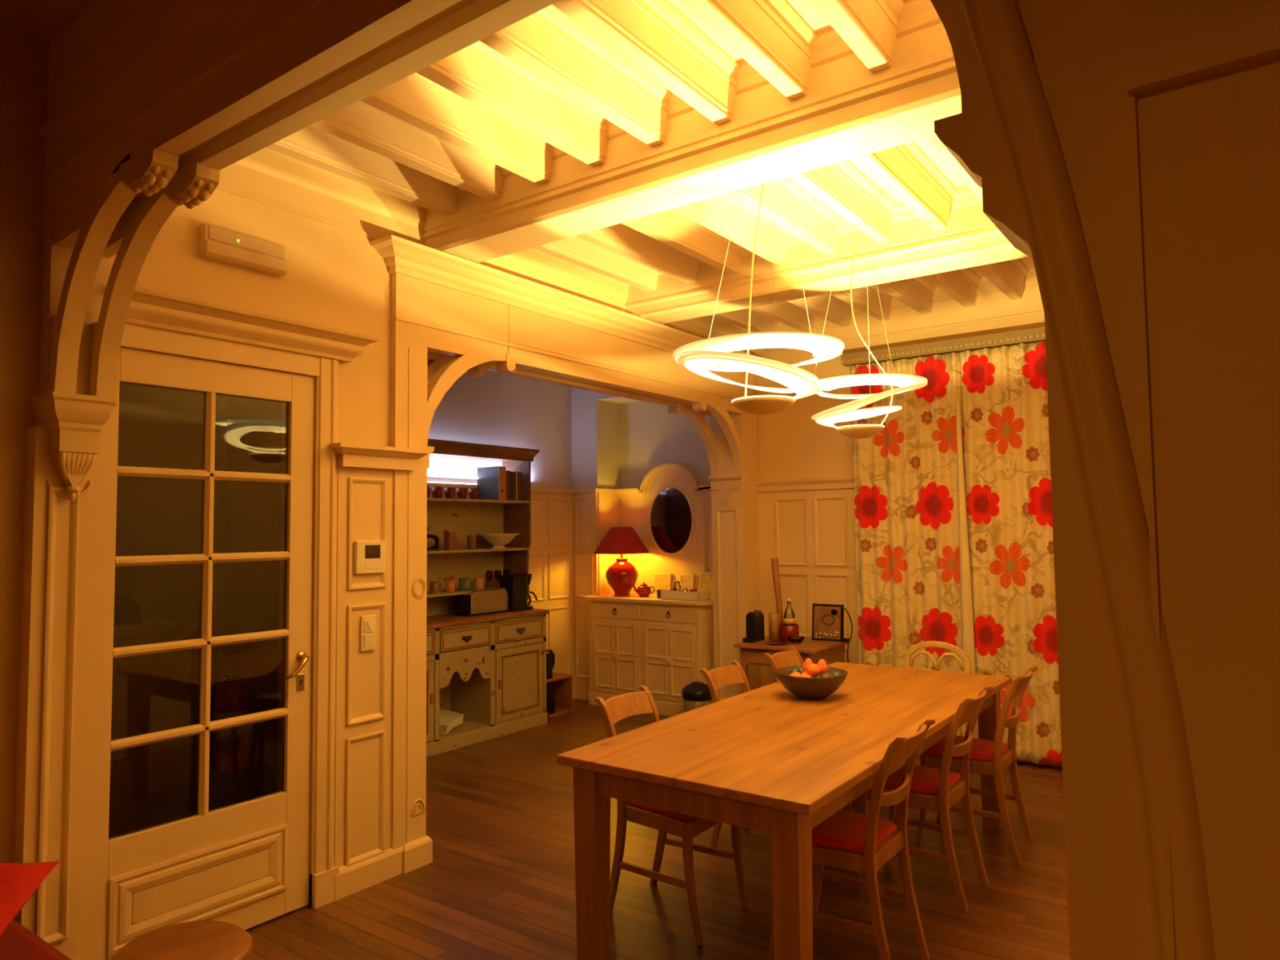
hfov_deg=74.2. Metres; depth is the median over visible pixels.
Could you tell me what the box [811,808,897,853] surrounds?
seat cushion
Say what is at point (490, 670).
dresser
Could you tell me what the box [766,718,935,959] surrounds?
dining chair
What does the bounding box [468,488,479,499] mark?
cup
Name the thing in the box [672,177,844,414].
pendant lamp
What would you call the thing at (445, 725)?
paper stack
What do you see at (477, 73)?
ceiling beam
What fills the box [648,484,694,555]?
oval mirror
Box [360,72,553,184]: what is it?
ceiling beam
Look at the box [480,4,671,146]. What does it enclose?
ceiling beam
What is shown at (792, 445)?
wall
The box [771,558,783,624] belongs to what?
roll
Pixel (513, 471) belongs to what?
book
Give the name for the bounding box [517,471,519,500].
book
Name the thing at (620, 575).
table lamp
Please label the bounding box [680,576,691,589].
picture
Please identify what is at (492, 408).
wall
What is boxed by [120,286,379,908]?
door frame
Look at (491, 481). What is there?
binder
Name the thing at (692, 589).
dish
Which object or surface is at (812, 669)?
clementine
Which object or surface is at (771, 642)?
plate
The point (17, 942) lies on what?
sofa
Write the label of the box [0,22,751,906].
wall
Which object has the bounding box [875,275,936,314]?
ceiling beam
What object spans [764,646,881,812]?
dining chair
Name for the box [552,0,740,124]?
ceiling beam
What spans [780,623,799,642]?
bucket
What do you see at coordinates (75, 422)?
corbel
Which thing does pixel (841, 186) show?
ceiling beam
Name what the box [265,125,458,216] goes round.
ceiling beam
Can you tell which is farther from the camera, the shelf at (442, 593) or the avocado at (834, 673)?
the shelf at (442, 593)
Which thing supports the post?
on the floor
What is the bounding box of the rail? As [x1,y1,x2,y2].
[841,326,1045,366]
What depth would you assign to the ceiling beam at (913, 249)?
4.71 m
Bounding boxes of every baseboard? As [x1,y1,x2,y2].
[334,835,432,901]
[1016,760,1062,767]
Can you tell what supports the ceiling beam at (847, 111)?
attached to the ceiling at (806, 10)
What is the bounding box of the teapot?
[632,582,654,596]
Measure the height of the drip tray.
0.030 m
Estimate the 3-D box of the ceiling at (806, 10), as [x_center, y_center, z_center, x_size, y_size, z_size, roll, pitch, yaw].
[0.249,-1.677,1.276,6.150,0.080,10.620,-3,-4,36]
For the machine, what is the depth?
6.11 m
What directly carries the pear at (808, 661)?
on the clementine
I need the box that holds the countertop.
[426,608,549,629]
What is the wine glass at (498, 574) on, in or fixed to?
on the dresser
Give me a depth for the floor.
3.66 m
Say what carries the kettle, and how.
on the wooden crate
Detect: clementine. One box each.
[789,671,800,676]
[798,673,811,677]
[805,663,820,677]
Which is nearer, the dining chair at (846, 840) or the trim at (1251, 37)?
the trim at (1251, 37)
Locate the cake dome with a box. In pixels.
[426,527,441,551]
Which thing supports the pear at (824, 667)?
in the fruit bowl at (811, 688)
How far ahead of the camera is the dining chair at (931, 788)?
3.58 m
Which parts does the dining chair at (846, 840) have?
leg, leg, seat frame, post, rail, rail, post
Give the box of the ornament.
[411,577,426,816]
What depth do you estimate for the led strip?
6.81 m
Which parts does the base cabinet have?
cross panel, drawer, cabinet door, cross panel, drawer, cabinet door, corner moulding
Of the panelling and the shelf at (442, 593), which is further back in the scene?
the panelling
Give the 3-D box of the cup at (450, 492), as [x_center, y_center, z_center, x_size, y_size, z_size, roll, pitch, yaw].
[-1.460,0.104,6.511,0.099,0.088,0.099,-3,-4,36]
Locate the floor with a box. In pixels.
[188,698,1070,959]
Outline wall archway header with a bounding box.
[40,0,559,213]
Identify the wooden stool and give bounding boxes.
[111,920,253,959]
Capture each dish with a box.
[680,588,688,591]
[688,588,697,591]
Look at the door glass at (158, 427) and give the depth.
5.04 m
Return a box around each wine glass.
[485,570,493,588]
[494,570,502,588]
[502,569,510,575]
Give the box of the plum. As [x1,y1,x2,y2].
[820,673,830,677]
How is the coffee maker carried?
on the dresser
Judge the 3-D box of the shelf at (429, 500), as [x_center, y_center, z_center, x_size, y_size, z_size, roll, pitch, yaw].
[-1.528,0.158,6.493,0.298,0.020,1.640,-3,-4,36]
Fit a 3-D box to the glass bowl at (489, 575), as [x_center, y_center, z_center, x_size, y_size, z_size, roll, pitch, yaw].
[-1.216,0.774,6.836,0.056,0.078,0.056,-3,-4,36]
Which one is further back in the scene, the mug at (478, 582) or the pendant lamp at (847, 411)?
the mug at (478, 582)
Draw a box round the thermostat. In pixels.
[353,540,385,573]
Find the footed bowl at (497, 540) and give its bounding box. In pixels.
[476,533,519,548]
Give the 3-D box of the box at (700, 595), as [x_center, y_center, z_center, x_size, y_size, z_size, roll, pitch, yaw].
[0.389,0.983,7.247,0.385,0.075,0.200,-3,-4,36]
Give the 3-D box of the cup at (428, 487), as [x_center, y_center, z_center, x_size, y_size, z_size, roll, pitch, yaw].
[-1.604,0.094,6.313,0.099,0.088,0.099,-3,-4,36]
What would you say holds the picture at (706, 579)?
attached to the picture frame at (705, 578)
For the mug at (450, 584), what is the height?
0.085 m
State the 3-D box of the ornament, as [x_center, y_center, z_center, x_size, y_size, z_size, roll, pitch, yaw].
[-1.052,1.020,4.026,0.009,1.110,0.084,-3,-4,36]
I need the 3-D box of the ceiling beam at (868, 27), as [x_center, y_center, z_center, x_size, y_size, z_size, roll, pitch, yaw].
[0.387,-1.493,2.272,0.196,0.175,1.455,-3,-4,36]
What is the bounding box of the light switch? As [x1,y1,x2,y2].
[360,614,375,651]
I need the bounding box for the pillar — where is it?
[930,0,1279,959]
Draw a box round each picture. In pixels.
[654,575,668,592]
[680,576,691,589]
[701,573,712,595]
[811,603,844,641]
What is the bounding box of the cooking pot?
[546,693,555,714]
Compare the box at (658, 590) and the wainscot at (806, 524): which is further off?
the box at (658, 590)
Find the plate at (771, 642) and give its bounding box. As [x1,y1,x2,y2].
[764,640,786,644]
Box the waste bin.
[681,681,711,712]
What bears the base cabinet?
on the floor
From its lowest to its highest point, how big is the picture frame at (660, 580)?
0.200 m
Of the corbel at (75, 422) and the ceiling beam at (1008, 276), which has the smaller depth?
the corbel at (75, 422)
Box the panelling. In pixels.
[615,463,712,594]
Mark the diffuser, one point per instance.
(218, 236)
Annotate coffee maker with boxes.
[498,573,537,611]
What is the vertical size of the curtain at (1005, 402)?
2.730 m
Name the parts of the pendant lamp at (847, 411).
lamp shade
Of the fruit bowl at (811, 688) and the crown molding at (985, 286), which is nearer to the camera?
the fruit bowl at (811, 688)
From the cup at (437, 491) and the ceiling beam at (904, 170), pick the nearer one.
the ceiling beam at (904, 170)
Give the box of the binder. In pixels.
[477,466,506,500]
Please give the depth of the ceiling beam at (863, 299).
5.96 m
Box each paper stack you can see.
[439,709,463,728]
[439,715,454,734]
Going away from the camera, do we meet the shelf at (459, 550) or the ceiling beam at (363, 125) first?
the ceiling beam at (363, 125)
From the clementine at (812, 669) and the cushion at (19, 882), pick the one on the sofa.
the cushion at (19, 882)
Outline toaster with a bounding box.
[455,588,510,616]
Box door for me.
[97,346,314,959]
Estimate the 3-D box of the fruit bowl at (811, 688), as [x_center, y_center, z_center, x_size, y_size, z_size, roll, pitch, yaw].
[0.807,0.963,3.996,0.344,0.120,0.344,-3,-4,36]
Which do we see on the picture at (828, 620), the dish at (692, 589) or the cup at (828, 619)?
the cup at (828, 619)
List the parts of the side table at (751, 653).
leg, drawer, leg, leg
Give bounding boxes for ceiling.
[0,0,1035,277]
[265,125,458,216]
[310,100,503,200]
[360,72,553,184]
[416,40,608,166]
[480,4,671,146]
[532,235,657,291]
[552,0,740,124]
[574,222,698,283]
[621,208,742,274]
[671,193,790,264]
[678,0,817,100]
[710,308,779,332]
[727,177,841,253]
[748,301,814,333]
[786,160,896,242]
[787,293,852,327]
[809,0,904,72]
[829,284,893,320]
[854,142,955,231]
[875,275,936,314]
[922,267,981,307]
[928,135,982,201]
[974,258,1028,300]
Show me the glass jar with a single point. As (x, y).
(674, 581)
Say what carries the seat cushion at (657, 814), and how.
on the dining chair at (615, 708)
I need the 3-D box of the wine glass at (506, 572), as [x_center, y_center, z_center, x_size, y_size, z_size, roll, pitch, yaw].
[-1.091,0.809,6.929,0.056,0.140,0.056,-3,-4,36]
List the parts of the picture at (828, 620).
dark handle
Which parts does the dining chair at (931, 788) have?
leg, leg, seat frame, post, rail, rail, post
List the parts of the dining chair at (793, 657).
post, rail, post, leg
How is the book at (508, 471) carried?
on the dresser
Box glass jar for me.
[673,581,680,591]
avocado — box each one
[788,667,801,674]
[818,671,833,677]
[831,671,842,676]
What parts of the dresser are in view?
door moulding, drawer, cabinet door, drawer, drawer pull, hutch cornice, drawer, cabinet door, door moulding, drawer pull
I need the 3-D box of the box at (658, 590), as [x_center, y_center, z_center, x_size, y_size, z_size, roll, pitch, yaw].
[0.193,0.994,7.389,0.070,0.075,0.060,-3,-4,36]
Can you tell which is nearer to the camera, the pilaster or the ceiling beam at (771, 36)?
the ceiling beam at (771, 36)
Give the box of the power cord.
[840,608,853,662]
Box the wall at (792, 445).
[571,285,1044,488]
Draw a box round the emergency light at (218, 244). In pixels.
[198,223,287,276]
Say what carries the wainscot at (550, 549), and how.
attached to the wall at (492, 408)
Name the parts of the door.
raised panel, glass pane, handle, keyhole plate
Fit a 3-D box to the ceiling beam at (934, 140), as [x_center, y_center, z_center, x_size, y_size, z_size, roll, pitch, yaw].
[1.381,-1.426,3.634,0.196,0.175,1.440,-3,-4,36]
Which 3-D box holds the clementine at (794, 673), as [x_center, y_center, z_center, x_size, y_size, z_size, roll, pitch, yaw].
[0.736,0.939,3.993,0.072,0.066,0.072,-3,-4,36]
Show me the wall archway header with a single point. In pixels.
(215, 83)
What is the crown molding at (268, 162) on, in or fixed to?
attached to the wall at (334, 277)
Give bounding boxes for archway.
[389,272,761,849]
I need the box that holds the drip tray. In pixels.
[742,637,755,642]
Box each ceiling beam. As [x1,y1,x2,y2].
[422,0,961,262]
[625,186,1028,324]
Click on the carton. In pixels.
(450, 540)
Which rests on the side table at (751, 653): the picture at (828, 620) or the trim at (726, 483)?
the picture at (828, 620)
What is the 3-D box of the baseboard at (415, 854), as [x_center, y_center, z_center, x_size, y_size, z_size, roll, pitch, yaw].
[-0.271,1.818,5.274,0.312,0.125,3.897,-3,-4,36]
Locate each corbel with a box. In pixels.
[31,391,119,502]
[933,104,1032,257]
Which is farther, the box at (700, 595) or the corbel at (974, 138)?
the box at (700, 595)
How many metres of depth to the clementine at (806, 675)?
3.92 m
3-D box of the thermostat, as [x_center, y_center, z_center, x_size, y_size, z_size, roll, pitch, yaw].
[-1.225,0.349,3.839,0.026,0.148,0.154,-3,-4,36]
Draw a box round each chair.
[594,684,749,945]
[700,660,751,848]
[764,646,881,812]
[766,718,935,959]
[853,685,993,913]
[903,640,970,736]
[915,666,1037,864]
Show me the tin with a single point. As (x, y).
(471, 540)
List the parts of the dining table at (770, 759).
leg, leg, leg, leg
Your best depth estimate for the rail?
5.88 m
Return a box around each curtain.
[850,352,978,738]
[960,341,1062,766]
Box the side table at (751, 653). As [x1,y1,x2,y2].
[733,635,850,693]
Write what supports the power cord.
attached to the picture at (828, 620)
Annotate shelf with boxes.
[426,497,528,504]
[426,547,527,554]
[426,586,505,597]
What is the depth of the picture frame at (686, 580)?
7.57 m
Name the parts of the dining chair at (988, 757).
leg, leg, seat frame, post, rail, post, rail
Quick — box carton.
[444,529,456,550]
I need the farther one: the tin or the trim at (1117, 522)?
the tin
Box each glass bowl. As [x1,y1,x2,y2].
[485,570,493,580]
[494,570,502,580]
[786,635,804,644]
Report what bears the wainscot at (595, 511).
attached to the wall at (792, 445)
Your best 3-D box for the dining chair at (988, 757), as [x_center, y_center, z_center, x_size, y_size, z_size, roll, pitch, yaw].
[1.671,1.364,4.195,0.524,0.868,0.400,-3,-4,35]
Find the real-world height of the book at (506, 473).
0.236 m
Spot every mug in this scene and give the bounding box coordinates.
[430,581,441,593]
[445,580,457,591]
[458,577,472,591]
[473,577,485,589]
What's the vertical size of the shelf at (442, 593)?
0.020 m
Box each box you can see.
[657,589,666,598]
[660,589,711,600]
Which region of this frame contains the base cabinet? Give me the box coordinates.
[582,593,714,716]
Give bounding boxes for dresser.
[426,438,549,757]
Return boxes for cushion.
[0,861,59,937]
[626,801,696,821]
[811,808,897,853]
[884,764,960,795]
[923,735,1008,762]
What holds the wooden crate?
on the floor
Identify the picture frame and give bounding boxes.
[652,573,671,595]
[679,573,694,589]
[698,572,713,597]
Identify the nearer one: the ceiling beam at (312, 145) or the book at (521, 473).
the ceiling beam at (312, 145)
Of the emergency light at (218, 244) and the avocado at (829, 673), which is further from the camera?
the avocado at (829, 673)
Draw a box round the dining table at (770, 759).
[556,662,1011,959]
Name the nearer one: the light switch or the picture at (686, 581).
the light switch
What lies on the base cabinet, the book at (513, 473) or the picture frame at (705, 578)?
the picture frame at (705, 578)
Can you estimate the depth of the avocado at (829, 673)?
3.95 m
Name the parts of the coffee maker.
warming plate, carafe handle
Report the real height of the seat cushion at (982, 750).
0.043 m
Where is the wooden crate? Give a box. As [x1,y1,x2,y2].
[546,672,572,717]
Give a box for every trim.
[369,234,760,376]
[426,446,742,700]
[961,0,1215,959]
[1125,0,1279,959]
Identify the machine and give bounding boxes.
[742,608,764,642]
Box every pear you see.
[802,653,813,671]
[817,654,828,674]
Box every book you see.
[505,470,509,500]
[505,471,507,500]
[509,471,512,500]
[512,471,515,500]
[512,472,514,500]
[513,471,517,500]
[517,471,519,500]
[520,472,522,500]
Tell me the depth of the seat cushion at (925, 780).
3.63 m
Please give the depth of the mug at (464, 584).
6.58 m
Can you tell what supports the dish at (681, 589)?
in the box at (700, 595)
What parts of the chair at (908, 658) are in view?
leg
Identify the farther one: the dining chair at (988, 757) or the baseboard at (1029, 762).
the baseboard at (1029, 762)
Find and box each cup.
[426,486,430,497]
[431,486,443,497]
[444,487,455,498]
[456,488,467,498]
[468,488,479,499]
[822,615,833,623]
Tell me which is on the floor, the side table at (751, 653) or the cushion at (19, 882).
the side table at (751, 653)
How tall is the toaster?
0.186 m
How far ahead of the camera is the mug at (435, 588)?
6.35 m
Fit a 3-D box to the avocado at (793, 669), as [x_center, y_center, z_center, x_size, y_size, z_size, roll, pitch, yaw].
[0.748,0.931,4.078,0.060,0.055,0.060,-3,-4,36]
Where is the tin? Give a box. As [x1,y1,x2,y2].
[466,535,475,549]
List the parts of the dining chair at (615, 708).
post, rail, post, seat frame, leg, leg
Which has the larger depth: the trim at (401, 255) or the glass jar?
the glass jar
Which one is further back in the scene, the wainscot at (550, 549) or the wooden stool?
the wainscot at (550, 549)
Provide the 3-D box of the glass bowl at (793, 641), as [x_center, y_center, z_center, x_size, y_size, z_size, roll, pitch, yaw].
[1.096,1.129,5.957,0.124,0.048,0.124,-3,-4,36]
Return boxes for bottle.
[783,598,795,625]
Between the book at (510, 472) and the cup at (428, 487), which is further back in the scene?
the book at (510, 472)
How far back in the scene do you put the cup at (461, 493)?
6.56 m
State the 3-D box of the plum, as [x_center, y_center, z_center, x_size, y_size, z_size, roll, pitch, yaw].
[0.857,0.917,3.906,0.052,0.048,0.052,-3,-4,36]
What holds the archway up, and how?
attached to the wall at (334, 277)
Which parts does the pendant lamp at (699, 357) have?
lamp shade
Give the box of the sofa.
[0,920,71,959]
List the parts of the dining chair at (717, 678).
post, rail, post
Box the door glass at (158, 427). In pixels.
[114,382,281,799]
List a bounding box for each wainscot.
[426,482,574,698]
[572,488,619,700]
[755,471,964,686]
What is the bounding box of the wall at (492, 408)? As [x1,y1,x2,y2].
[426,369,572,488]
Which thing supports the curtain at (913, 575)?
hanging from the rail
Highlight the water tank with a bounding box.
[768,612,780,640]
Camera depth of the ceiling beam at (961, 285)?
5.61 m
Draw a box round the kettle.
[546,648,555,679]
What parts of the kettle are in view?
handle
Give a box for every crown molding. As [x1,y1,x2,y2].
[215,147,754,335]
[751,268,1044,355]
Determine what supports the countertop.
on the dresser
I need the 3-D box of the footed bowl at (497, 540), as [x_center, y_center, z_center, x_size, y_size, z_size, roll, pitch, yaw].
[-1.153,0.498,6.909,0.314,0.120,0.370,-3,-4,36]
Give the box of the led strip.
[426,481,477,484]
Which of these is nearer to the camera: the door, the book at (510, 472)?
the door
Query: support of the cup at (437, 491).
on the dresser
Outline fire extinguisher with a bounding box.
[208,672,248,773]
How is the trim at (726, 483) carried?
attached to the wall at (334, 277)
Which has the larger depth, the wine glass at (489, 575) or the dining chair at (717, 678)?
the wine glass at (489, 575)
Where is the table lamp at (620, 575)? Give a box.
[594,526,649,595]
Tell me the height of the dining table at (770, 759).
0.770 m
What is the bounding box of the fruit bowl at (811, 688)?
[773,665,848,699]
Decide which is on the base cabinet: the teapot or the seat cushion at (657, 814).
the teapot
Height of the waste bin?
0.350 m
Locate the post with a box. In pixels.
[13,145,220,959]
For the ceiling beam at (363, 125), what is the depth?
3.49 m
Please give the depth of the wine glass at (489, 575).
6.82 m
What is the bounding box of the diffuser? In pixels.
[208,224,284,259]
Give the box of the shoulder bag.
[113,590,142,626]
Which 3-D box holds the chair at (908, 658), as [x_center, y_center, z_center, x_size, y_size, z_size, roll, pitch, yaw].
[1.685,1.406,4.963,0.410,0.869,0.441,-3,-4,36]
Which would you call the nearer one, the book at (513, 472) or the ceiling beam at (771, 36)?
the ceiling beam at (771, 36)
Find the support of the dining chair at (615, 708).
on the floor
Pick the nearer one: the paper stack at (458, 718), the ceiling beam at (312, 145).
the ceiling beam at (312, 145)
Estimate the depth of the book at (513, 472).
6.99 m
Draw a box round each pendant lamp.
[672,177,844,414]
[811,219,927,438]
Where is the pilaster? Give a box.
[328,347,430,866]

